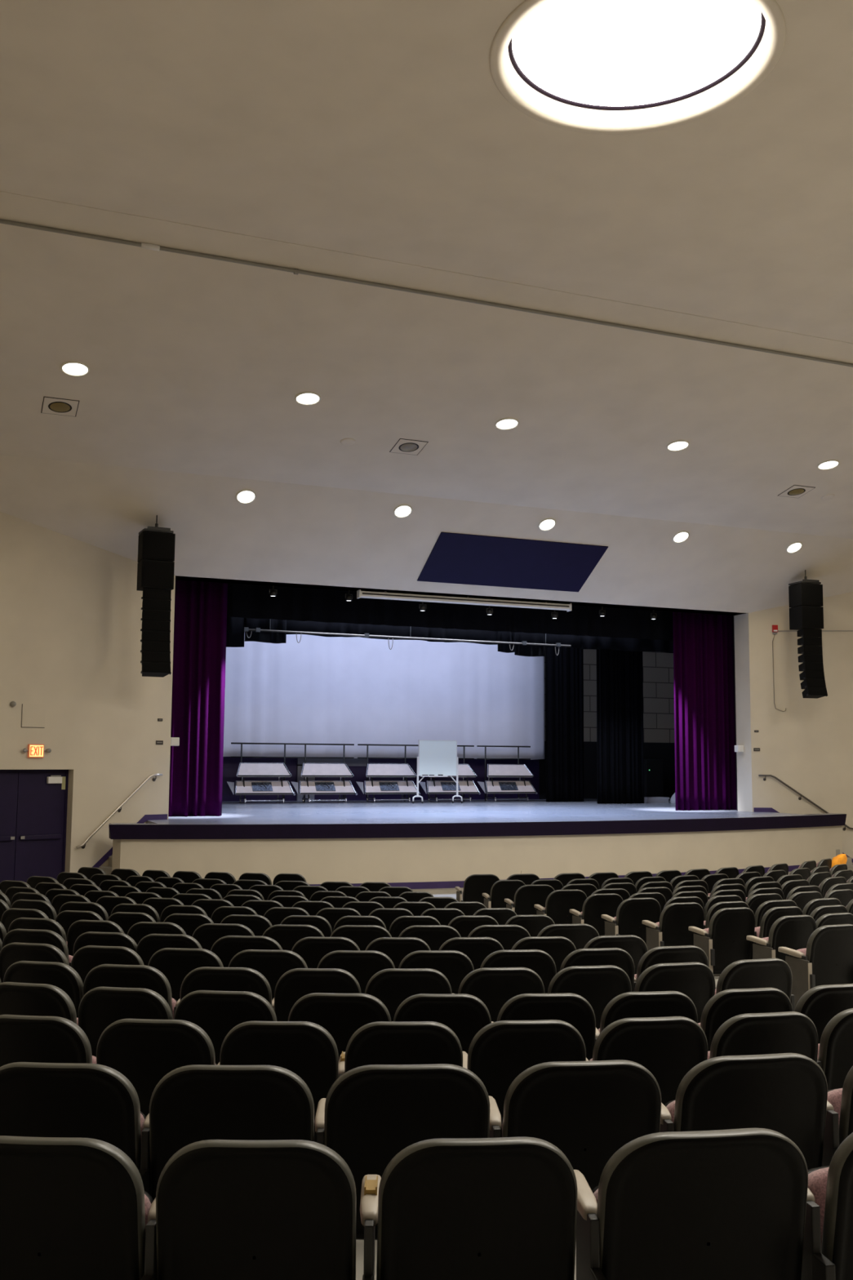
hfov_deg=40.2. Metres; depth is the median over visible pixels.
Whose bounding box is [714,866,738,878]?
seat
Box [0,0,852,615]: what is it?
ceiling
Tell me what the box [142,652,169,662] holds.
grille
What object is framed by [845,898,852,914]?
seat
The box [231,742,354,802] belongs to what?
guard rail
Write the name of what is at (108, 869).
floor
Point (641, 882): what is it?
seat
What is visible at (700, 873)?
seat
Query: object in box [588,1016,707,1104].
seat
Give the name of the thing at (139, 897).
seat
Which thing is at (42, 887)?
seat
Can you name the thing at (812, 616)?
grille
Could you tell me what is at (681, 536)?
recessed light
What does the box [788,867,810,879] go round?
seat
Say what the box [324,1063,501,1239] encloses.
seat
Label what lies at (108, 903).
seat
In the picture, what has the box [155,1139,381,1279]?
seat
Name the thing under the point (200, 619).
stage curtain
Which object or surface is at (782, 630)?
conduit
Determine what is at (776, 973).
seat
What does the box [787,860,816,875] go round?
seat
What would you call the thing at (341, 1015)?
seat
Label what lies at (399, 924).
seat
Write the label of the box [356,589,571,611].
case
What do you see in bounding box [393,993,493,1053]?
seat
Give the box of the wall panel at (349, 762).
[296,758,366,800]
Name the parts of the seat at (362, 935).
edge trim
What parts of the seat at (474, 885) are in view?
armrest, panel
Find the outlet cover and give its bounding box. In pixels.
[521,871,529,873]
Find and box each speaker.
[170,737,179,746]
[734,745,743,751]
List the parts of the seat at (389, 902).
edge trim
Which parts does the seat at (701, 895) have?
edge trim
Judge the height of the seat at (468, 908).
0.843 m
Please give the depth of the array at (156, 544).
20.73 m
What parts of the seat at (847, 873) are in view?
edge trim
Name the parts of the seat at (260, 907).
edge trim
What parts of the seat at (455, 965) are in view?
edge trim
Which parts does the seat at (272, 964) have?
edge trim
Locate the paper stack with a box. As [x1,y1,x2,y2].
[644,796,669,803]
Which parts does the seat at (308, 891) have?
edge trim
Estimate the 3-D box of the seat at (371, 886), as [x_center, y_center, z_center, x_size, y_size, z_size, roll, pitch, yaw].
[-0.615,3.416,14.470,0.503,0.843,0.385,1,-6,-1]
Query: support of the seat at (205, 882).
on the floor at (436, 892)
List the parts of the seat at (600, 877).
edge trim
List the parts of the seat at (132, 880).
edge trim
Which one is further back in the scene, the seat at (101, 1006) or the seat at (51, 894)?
the seat at (51, 894)
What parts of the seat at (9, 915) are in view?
edge trim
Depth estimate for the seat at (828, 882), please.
14.52 m
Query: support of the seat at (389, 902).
on the floor at (436, 892)
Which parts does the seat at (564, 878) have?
edge trim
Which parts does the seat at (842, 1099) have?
seat, edge trim, backrest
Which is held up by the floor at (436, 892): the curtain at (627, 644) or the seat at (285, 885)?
the seat at (285, 885)
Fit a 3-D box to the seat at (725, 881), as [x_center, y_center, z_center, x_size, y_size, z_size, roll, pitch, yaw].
[3.795,3.446,14.845,0.557,0.843,0.385,3,-6,-27]
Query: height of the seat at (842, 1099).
0.843 m
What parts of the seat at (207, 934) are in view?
edge trim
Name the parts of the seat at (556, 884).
edge trim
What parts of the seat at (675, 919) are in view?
armrest, panel, edge trim, backrest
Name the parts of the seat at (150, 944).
edge trim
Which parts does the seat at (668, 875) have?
edge trim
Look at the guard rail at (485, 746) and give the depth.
33.09 m
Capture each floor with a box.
[98,856,112,874]
[108,798,839,827]
[355,867,852,1279]
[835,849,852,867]
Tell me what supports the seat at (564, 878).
on the floor at (436, 892)
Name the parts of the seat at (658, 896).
edge trim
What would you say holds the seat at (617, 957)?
on the floor at (436, 892)
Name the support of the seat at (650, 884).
on the floor at (436, 892)
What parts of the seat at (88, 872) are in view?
edge trim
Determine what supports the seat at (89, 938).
on the floor at (436, 892)
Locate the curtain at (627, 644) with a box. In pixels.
[286,620,673,653]
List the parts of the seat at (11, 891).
edge trim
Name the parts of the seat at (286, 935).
edge trim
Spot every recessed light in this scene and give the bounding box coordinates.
[40,396,79,417]
[60,360,89,376]
[235,488,256,504]
[294,391,320,405]
[389,438,428,455]
[393,504,412,518]
[494,417,519,430]
[537,518,555,531]
[666,440,689,451]
[672,530,689,542]
[777,484,815,497]
[786,542,802,553]
[817,459,839,470]
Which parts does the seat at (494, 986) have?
edge trim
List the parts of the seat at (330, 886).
edge trim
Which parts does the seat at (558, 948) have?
edge trim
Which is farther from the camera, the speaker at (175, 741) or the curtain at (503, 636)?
the curtain at (503, 636)
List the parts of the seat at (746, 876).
edge trim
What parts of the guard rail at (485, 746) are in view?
post, rail, rail, post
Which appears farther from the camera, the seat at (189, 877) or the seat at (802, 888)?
the seat at (189, 877)
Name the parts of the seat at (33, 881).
edge trim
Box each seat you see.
[0,880,31,893]
[0,891,10,908]
[0,898,9,921]
[0,907,48,933]
[0,921,6,942]
[0,937,2,951]
[0,942,69,982]
[0,982,78,1025]
[0,1014,96,1066]
[0,1062,150,1195]
[0,1135,156,1279]
[1,928,73,966]
[3,960,83,1017]
[4,886,39,902]
[8,917,67,946]
[10,892,51,906]
[10,899,57,920]
[26,875,58,888]
[35,882,66,895]
[44,888,79,903]
[51,893,90,915]
[55,910,102,938]
[56,871,87,884]
[58,901,108,920]
[62,878,96,888]
[66,920,124,955]
[69,884,102,895]
[71,945,143,984]
[73,931,137,955]
[77,866,106,879]
[77,986,173,1056]
[83,964,180,1019]
[84,890,119,902]
[89,873,121,886]
[96,896,136,917]
[96,1018,219,1116]
[98,880,131,890]
[106,911,155,934]
[107,885,141,896]
[111,868,140,880]
[111,903,159,922]
[124,892,161,903]
[125,875,154,886]
[127,921,186,945]
[134,881,166,892]
[136,933,202,965]
[142,869,170,880]
[142,897,184,917]
[146,887,179,897]
[147,947,223,1000]
[149,1064,325,1199]
[154,876,184,887]
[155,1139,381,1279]
[160,904,207,922]
[163,913,213,936]
[172,871,201,883]
[172,882,204,893]
[172,893,211,905]
[173,990,276,1064]
[180,966,274,1009]
[186,888,222,899]
[191,878,226,888]
[191,898,233,918]
[191,923,254,951]
[204,871,235,884]
[209,884,242,898]
[210,906,257,923]
[210,935,283,967]
[219,1020,345,1142]
[220,914,272,936]
[222,894,262,906]
[226,888,264,900]
[227,949,307,999]
[232,880,267,889]
[238,872,271,884]
[241,899,283,915]
[248,884,284,900]
[262,924,324,951]
[263,906,309,925]
[266,889,306,900]
[270,895,309,906]
[272,873,306,884]
[274,968,361,1021]
[275,880,310,890]
[280,915,332,937]
[288,992,391,1059]
[291,936,359,968]
[292,885,328,900]
[292,900,334,915]
[309,890,346,901]
[315,907,360,932]
[316,950,395,993]
[320,881,353,890]
[320,896,359,907]
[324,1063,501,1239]
[329,924,391,950]
[333,915,386,931]
[335,886,369,897]
[342,901,384,915]
[344,1021,467,1072]
[355,891,391,901]
[359,881,391,891]
[364,968,452,1021]
[365,937,431,968]
[368,896,408,908]
[368,907,413,931]
[376,1136,606,1279]
[378,886,413,896]
[388,915,440,937]
[392,901,435,915]
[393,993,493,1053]
[398,924,461,950]
[398,950,474,993]
[399,891,434,902]
[418,896,457,908]
[420,907,464,925]
[438,937,503,969]
[444,901,486,915]
[448,915,498,937]
[454,874,499,904]
[457,967,544,1022]
[466,1019,588,1137]
[467,924,530,949]
[473,907,516,924]
[480,949,556,993]
[482,880,525,907]
[497,992,599,1059]
[501,1059,674,1190]
[504,884,555,915]
[505,914,555,936]
[506,873,539,884]
[511,936,576,973]
[530,879,563,890]
[533,888,586,924]
[537,923,599,949]
[547,964,631,1028]
[553,872,585,886]
[560,883,597,897]
[560,947,635,991]
[566,878,599,889]
[569,893,623,936]
[583,934,648,974]
[588,871,618,888]
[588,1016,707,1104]
[591,888,630,900]
[591,1127,835,1279]
[597,991,697,1032]
[600,877,633,888]
[601,882,636,896]
[601,897,661,944]
[623,871,653,885]
[629,892,666,913]
[634,945,708,982]
[634,961,715,1022]
[635,876,666,892]
[636,886,672,902]
[638,880,673,893]
[641,902,705,950]
[655,870,681,882]
[663,896,704,920]
[663,1053,839,1169]
[670,875,699,888]
[671,890,708,906]
[672,885,707,896]
[673,880,709,899]
[684,868,710,879]
[688,906,756,974]
[697,987,792,1051]
[701,873,728,893]
[703,901,749,928]
[704,894,742,920]
[707,877,745,895]
[707,1011,822,1068]
[709,883,746,897]
[709,888,746,902]
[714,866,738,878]
[715,958,795,1011]
[735,871,760,884]
[742,865,764,876]
[745,875,774,897]
[745,893,782,915]
[746,881,782,899]
[746,887,784,900]
[746,915,816,960]
[754,899,797,927]
[754,906,803,937]
[763,870,786,881]
[767,862,788,875]
[777,874,803,885]
[777,924,852,1006]
[781,879,809,899]
[786,885,822,899]
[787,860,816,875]
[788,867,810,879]
[788,890,822,911]
[794,983,852,1043]
[802,897,841,915]
[807,871,831,886]
[808,1132,852,1279]
[809,904,848,920]
[810,866,830,875]
[815,912,852,928]
[816,857,831,869]
[817,1008,852,1089]
[818,876,847,897]
[824,888,852,906]
[825,882,852,895]
[826,1066,852,1145]
[830,863,847,875]
[831,869,852,880]
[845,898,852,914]
[846,875,852,883]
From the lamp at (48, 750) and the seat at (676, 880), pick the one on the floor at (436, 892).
the seat at (676, 880)
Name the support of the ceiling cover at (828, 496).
attached to the ceiling at (378, 129)
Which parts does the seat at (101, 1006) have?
edge trim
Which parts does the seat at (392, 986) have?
edge trim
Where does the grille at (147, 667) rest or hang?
attached to the array at (156, 544)
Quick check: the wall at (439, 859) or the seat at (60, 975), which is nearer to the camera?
the seat at (60, 975)
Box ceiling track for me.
[0,219,852,367]
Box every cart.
[226,762,295,803]
[290,763,357,803]
[355,763,420,802]
[419,764,480,801]
[477,764,537,801]
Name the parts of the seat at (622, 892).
edge trim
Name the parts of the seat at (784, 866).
edge trim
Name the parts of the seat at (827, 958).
armrest, panel, seat, edge trim, backrest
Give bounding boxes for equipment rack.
[644,759,663,796]
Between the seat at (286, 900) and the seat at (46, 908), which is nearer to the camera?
the seat at (46, 908)
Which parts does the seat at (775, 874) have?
edge trim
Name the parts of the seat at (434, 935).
edge trim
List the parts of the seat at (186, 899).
edge trim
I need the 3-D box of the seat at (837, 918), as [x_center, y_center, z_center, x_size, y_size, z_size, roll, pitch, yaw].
[3.335,2.675,9.677,0.499,0.843,0.385,3,-6,-24]
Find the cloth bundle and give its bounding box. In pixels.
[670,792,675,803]
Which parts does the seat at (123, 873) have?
edge trim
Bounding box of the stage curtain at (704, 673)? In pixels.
[672,611,737,810]
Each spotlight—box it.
[269,585,277,596]
[345,590,352,601]
[418,601,426,611]
[485,605,493,615]
[551,609,558,618]
[599,606,605,616]
[650,609,657,619]
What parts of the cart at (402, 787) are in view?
rail, rail, rail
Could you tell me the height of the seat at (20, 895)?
0.843 m
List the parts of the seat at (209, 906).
edge trim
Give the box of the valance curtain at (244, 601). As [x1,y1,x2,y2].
[226,582,673,640]
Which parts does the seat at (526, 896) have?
armrest, panel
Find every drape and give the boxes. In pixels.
[545,647,583,801]
[596,648,644,804]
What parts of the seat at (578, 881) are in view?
edge trim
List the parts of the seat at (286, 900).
edge trim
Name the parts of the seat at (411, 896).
edge trim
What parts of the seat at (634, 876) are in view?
edge trim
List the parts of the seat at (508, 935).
edge trim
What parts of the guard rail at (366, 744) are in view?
post, post, rail, rail, post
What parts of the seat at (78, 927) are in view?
edge trim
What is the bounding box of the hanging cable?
[772,634,786,711]
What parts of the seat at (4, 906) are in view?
backrest, edge trim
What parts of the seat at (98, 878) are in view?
edge trim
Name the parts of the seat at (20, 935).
backrest, seat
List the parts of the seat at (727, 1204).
seat, armrest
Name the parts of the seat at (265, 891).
edge trim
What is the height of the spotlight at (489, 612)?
0.344 m
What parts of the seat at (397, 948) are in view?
edge trim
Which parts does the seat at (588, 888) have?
edge trim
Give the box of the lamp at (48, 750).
[45,748,51,752]
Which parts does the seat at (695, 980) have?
edge trim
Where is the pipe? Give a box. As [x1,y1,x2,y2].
[243,626,571,655]
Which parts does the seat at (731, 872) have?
edge trim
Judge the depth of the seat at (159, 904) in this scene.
11.22 m
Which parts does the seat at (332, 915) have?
edge trim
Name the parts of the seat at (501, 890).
armrest, panel, edge trim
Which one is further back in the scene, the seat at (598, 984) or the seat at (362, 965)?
the seat at (362, 965)
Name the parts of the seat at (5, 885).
edge trim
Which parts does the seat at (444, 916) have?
edge trim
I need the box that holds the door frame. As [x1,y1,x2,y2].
[0,769,68,871]
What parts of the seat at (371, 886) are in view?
edge trim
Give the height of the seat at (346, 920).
0.843 m
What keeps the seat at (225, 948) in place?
on the floor at (436, 892)
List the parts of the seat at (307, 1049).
edge trim, armrest, brass plate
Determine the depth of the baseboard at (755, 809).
27.09 m
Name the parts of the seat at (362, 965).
edge trim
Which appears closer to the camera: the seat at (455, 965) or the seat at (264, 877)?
the seat at (455, 965)
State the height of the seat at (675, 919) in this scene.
0.843 m
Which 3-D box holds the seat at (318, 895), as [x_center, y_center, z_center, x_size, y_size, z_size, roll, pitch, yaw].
[-1.035,3.159,12.765,0.499,0.843,0.385,0,-6,1]
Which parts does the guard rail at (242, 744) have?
post, post, rail, rail, post, post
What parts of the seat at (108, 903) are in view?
edge trim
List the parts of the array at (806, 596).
rigging frame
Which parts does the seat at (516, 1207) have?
armrest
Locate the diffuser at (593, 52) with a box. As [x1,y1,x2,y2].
[511,0,760,106]
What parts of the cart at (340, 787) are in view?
rail, rail, rail, rail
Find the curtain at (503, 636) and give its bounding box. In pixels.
[497,631,514,653]
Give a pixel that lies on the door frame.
(1, 771)
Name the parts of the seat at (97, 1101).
backrest, seat, armrest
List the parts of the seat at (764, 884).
edge trim, backrest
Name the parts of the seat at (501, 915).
edge trim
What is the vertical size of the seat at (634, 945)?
0.843 m
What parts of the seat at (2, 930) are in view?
backrest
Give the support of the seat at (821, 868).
on the floor at (436, 892)
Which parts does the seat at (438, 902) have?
edge trim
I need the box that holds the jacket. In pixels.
[831,853,847,867]
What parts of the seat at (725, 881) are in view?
edge trim, backrest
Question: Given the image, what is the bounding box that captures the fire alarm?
[772,625,777,634]
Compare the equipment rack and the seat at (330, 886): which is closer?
the seat at (330, 886)
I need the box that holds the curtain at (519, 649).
[514,632,544,656]
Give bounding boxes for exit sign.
[22,743,51,757]
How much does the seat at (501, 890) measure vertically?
0.843 m
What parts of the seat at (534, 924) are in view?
edge trim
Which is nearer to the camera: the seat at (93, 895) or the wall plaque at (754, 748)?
the seat at (93, 895)
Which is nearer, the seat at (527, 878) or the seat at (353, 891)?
the seat at (353, 891)
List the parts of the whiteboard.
leg, board frame, leg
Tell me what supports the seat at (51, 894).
on the floor at (436, 892)
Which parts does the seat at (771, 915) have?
seat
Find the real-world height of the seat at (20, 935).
0.843 m
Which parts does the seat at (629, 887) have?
edge trim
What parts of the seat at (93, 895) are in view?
edge trim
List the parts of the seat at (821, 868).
backrest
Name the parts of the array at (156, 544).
rigging frame, hanging rod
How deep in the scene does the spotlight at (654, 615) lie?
27.07 m
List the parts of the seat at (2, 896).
backrest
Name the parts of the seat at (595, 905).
armrest, panel, edge trim, backrest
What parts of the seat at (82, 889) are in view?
edge trim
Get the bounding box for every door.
[0,772,18,882]
[13,772,66,882]
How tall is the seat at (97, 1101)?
0.843 m
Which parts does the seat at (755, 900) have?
edge trim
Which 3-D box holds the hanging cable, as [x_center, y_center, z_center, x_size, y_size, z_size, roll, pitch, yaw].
[8.299,0.773,27.435,0.296,1.825,0.018,1,-6,-2]
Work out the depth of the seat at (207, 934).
8.68 m
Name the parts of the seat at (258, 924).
edge trim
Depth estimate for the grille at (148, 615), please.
20.71 m
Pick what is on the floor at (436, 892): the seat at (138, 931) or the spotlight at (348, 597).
the seat at (138, 931)
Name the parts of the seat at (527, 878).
edge trim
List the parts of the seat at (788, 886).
edge trim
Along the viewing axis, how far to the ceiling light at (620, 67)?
10.82 m
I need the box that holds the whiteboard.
[412,739,462,803]
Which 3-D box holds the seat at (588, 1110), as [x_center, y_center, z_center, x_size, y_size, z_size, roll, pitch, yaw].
[0.540,1.831,3.980,0.608,0.843,0.385,1,-6,-8]
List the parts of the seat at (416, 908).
edge trim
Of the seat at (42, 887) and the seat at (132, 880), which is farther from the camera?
the seat at (132, 880)
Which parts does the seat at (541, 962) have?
edge trim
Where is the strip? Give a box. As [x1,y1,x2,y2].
[0,191,852,345]
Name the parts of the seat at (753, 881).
edge trim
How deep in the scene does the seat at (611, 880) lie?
15.07 m
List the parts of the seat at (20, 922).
backrest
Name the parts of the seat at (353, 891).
edge trim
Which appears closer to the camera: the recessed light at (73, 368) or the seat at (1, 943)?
the seat at (1, 943)
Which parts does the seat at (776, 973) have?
backrest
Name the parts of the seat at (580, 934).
edge trim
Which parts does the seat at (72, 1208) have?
seat, armrest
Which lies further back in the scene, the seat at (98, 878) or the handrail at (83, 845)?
the handrail at (83, 845)
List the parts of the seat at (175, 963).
edge trim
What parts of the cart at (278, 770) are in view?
rail, rail, rail, rail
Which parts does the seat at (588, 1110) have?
edge trim, armrest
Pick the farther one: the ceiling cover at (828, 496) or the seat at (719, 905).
the ceiling cover at (828, 496)
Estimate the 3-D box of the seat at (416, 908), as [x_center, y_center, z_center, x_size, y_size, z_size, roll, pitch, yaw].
[-0.104,2.926,11.211,0.512,0.843,0.385,1,-6,-4]
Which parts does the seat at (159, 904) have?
edge trim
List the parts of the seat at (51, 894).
edge trim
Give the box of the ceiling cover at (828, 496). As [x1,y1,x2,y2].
[821,493,834,499]
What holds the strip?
attached to the ceiling at (378, 129)
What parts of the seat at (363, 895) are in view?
edge trim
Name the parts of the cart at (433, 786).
rail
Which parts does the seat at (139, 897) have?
edge trim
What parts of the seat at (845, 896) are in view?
edge trim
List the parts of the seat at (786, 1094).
seat, armrest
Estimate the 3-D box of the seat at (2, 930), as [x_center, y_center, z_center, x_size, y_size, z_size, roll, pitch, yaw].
[-3.462,2.569,9.151,0.580,0.843,0.382,-1,-6,15]
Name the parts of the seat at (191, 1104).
armrest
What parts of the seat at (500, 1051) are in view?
edge trim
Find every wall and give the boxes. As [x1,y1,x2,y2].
[0,511,175,872]
[111,825,842,884]
[175,576,752,812]
[222,647,675,801]
[733,615,737,810]
[748,591,852,858]
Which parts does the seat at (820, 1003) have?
edge trim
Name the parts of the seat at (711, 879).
edge trim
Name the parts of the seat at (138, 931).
edge trim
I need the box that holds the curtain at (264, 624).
[244,617,286,643]
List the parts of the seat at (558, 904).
armrest, panel, edge trim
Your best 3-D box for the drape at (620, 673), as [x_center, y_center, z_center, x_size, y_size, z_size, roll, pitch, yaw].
[5.279,0.796,31.845,1.450,7.270,0.129,3,-6,-22]
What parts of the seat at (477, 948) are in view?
edge trim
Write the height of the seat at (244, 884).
0.843 m
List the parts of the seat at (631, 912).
armrest, panel, edge trim, backrest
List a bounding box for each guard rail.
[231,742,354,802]
[357,743,474,801]
[476,745,530,800]
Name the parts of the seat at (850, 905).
backrest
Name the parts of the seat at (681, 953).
backrest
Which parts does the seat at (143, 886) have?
edge trim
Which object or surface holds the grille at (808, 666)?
attached to the array at (806, 596)
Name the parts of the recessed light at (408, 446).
lamp glass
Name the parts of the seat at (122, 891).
edge trim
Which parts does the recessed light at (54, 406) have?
lamp glass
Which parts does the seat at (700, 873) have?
edge trim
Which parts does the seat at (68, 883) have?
edge trim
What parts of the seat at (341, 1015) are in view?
edge trim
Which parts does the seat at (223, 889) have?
edge trim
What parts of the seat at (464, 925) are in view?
edge trim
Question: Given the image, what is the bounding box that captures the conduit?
[782,630,852,631]
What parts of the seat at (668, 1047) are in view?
edge trim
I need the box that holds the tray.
[420,774,447,776]
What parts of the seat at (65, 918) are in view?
edge trim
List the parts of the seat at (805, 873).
edge trim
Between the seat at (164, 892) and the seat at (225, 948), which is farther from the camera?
the seat at (164, 892)
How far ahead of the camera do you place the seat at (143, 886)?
13.81 m
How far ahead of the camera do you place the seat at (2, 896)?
11.68 m
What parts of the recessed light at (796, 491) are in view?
lamp glass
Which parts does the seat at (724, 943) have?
armrest, panel, edge trim, backrest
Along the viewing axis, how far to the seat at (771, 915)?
10.24 m
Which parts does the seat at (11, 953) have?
edge trim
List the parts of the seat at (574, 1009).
armrest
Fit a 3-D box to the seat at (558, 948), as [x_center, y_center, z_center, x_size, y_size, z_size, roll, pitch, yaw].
[0.801,2.447,8.022,0.529,0.843,0.385,1,-6,-9]
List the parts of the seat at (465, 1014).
edge trim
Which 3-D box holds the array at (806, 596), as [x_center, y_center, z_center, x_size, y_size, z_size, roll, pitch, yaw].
[8.639,-0.201,26.398,0.580,3.044,0.640,2,-6,-18]
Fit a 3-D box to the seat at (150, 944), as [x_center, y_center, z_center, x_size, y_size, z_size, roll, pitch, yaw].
[-1.703,2.425,7.998,0.542,0.843,0.385,0,-6,6]
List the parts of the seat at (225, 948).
edge trim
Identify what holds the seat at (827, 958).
on the floor at (436, 892)
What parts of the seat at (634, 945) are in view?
edge trim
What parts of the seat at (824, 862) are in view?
edge trim, backrest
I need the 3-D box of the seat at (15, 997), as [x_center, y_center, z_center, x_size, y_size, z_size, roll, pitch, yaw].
[-1.850,2.063,5.639,0.515,0.843,0.385,-1,-6,12]
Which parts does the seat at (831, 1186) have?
seat, edge trim, backrest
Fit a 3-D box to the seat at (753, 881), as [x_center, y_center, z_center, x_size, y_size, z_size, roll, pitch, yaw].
[4.258,3.475,15.098,0.572,0.843,0.385,4,-7,-30]
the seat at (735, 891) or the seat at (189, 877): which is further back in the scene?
the seat at (189, 877)
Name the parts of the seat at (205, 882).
edge trim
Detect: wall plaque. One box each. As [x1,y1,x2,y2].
[155,740,163,744]
[753,747,759,751]
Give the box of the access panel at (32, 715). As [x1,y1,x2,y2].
[21,703,45,728]
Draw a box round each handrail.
[75,773,162,848]
[758,774,852,831]
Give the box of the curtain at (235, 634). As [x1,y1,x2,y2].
[226,617,244,647]
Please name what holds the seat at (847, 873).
on the floor at (436, 892)
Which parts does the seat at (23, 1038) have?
seat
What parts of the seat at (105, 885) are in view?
edge trim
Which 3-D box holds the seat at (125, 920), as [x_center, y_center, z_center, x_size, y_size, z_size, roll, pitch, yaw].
[-2.390,2.673,9.692,0.505,0.843,0.385,0,-6,9]
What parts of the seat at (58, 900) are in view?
edge trim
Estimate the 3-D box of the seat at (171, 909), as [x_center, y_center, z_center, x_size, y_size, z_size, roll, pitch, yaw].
[-2.130,2.797,10.493,0.494,0.843,0.385,0,-6,7]
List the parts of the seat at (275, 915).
edge trim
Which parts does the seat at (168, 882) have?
edge trim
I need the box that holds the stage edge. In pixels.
[108,813,846,839]
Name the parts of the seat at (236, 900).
edge trim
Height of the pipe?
3.582 m
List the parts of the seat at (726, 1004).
edge trim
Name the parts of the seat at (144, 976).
backrest, seat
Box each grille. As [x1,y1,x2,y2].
[142,560,173,587]
[142,609,169,620]
[142,620,169,631]
[142,631,169,641]
[142,641,169,652]
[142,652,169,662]
[142,662,169,672]
[143,532,174,559]
[143,588,170,599]
[143,599,169,609]
[171,738,178,744]
[738,746,743,751]
[801,583,822,604]
[802,606,823,627]
[803,628,822,636]
[804,637,822,644]
[804,645,822,653]
[804,653,822,662]
[804,662,823,670]
[805,671,824,678]
[806,679,826,686]
[808,687,827,694]
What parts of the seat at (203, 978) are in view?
armrest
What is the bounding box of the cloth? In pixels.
[222,634,544,759]
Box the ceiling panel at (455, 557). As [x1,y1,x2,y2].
[417,532,608,591]
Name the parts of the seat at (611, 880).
backrest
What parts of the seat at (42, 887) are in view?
edge trim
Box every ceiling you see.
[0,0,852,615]
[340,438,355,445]
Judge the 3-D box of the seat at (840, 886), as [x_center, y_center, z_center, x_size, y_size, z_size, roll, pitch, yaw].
[4.765,3.243,13.563,0.557,0.843,0.385,4,-7,-31]
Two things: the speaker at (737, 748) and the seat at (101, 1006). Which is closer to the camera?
the seat at (101, 1006)
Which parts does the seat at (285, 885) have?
edge trim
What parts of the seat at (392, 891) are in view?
edge trim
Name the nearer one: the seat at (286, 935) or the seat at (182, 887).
the seat at (286, 935)
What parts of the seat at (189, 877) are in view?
edge trim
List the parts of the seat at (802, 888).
backrest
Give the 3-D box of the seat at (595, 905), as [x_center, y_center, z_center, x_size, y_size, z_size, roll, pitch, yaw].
[1.836,3.099,12.364,0.550,0.843,0.382,2,-6,-14]
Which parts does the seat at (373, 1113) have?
armrest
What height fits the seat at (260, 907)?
0.843 m
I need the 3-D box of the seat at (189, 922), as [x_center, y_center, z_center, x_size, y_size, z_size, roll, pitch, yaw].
[-1.918,2.671,9.636,0.505,0.843,0.385,0,-6,6]
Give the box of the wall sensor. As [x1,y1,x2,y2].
[9,701,16,706]
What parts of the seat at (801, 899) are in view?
edge trim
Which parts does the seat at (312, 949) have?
edge trim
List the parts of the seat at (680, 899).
backrest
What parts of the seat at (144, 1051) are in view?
edge trim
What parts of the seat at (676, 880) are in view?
edge trim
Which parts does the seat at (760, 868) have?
edge trim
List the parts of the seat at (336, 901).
edge trim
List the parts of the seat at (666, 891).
edge trim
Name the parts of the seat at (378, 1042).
armrest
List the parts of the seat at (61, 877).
edge trim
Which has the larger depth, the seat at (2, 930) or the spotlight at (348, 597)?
the spotlight at (348, 597)
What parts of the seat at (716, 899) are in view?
backrest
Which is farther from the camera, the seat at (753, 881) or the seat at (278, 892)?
the seat at (753, 881)
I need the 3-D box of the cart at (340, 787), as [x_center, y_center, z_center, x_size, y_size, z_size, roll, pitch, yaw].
[-2.724,3.759,30.711,1.750,1.035,0.650,3,-6,-22]
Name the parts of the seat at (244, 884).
edge trim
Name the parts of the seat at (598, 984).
edge trim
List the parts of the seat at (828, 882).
edge trim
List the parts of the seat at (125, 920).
edge trim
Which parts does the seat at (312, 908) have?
edge trim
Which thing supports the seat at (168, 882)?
on the floor at (436, 892)
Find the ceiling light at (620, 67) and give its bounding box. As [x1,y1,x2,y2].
[489,0,786,134]
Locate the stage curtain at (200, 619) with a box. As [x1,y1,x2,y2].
[168,579,227,816]
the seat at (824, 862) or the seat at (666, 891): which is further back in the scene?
the seat at (824, 862)
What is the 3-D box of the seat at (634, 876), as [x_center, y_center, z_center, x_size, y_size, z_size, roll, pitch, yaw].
[2.921,3.659,16.361,0.543,0.843,0.385,3,-6,-24]
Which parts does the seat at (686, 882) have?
edge trim, backrest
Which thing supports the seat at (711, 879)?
on the floor at (436, 892)
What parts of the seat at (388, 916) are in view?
edge trim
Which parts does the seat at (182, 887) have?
edge trim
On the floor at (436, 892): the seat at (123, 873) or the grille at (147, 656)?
the seat at (123, 873)
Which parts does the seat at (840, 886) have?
backrest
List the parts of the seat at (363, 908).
edge trim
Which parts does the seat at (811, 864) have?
edge trim, backrest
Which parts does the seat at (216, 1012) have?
edge trim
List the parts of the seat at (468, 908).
edge trim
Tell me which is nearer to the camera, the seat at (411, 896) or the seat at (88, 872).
the seat at (411, 896)
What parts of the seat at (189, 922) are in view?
edge trim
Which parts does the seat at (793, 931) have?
armrest, panel, edge trim, backrest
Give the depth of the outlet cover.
22.10 m
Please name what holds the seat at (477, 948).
on the floor at (436, 892)
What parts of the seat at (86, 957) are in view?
edge trim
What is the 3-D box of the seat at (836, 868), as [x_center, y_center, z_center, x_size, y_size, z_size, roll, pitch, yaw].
[6.060,3.763,17.407,0.560,0.843,0.385,6,-8,-44]
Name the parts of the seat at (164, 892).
edge trim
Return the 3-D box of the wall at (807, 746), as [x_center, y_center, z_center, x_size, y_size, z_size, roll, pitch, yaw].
[11.215,0.884,27.712,7.245,9.200,0.320,1,-6,-2]
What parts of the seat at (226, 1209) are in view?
armrest, brass plate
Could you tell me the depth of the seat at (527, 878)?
15.76 m
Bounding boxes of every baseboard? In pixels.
[92,813,167,867]
[309,865,799,888]
[753,807,852,862]
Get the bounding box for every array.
[136,515,175,677]
[788,569,827,698]

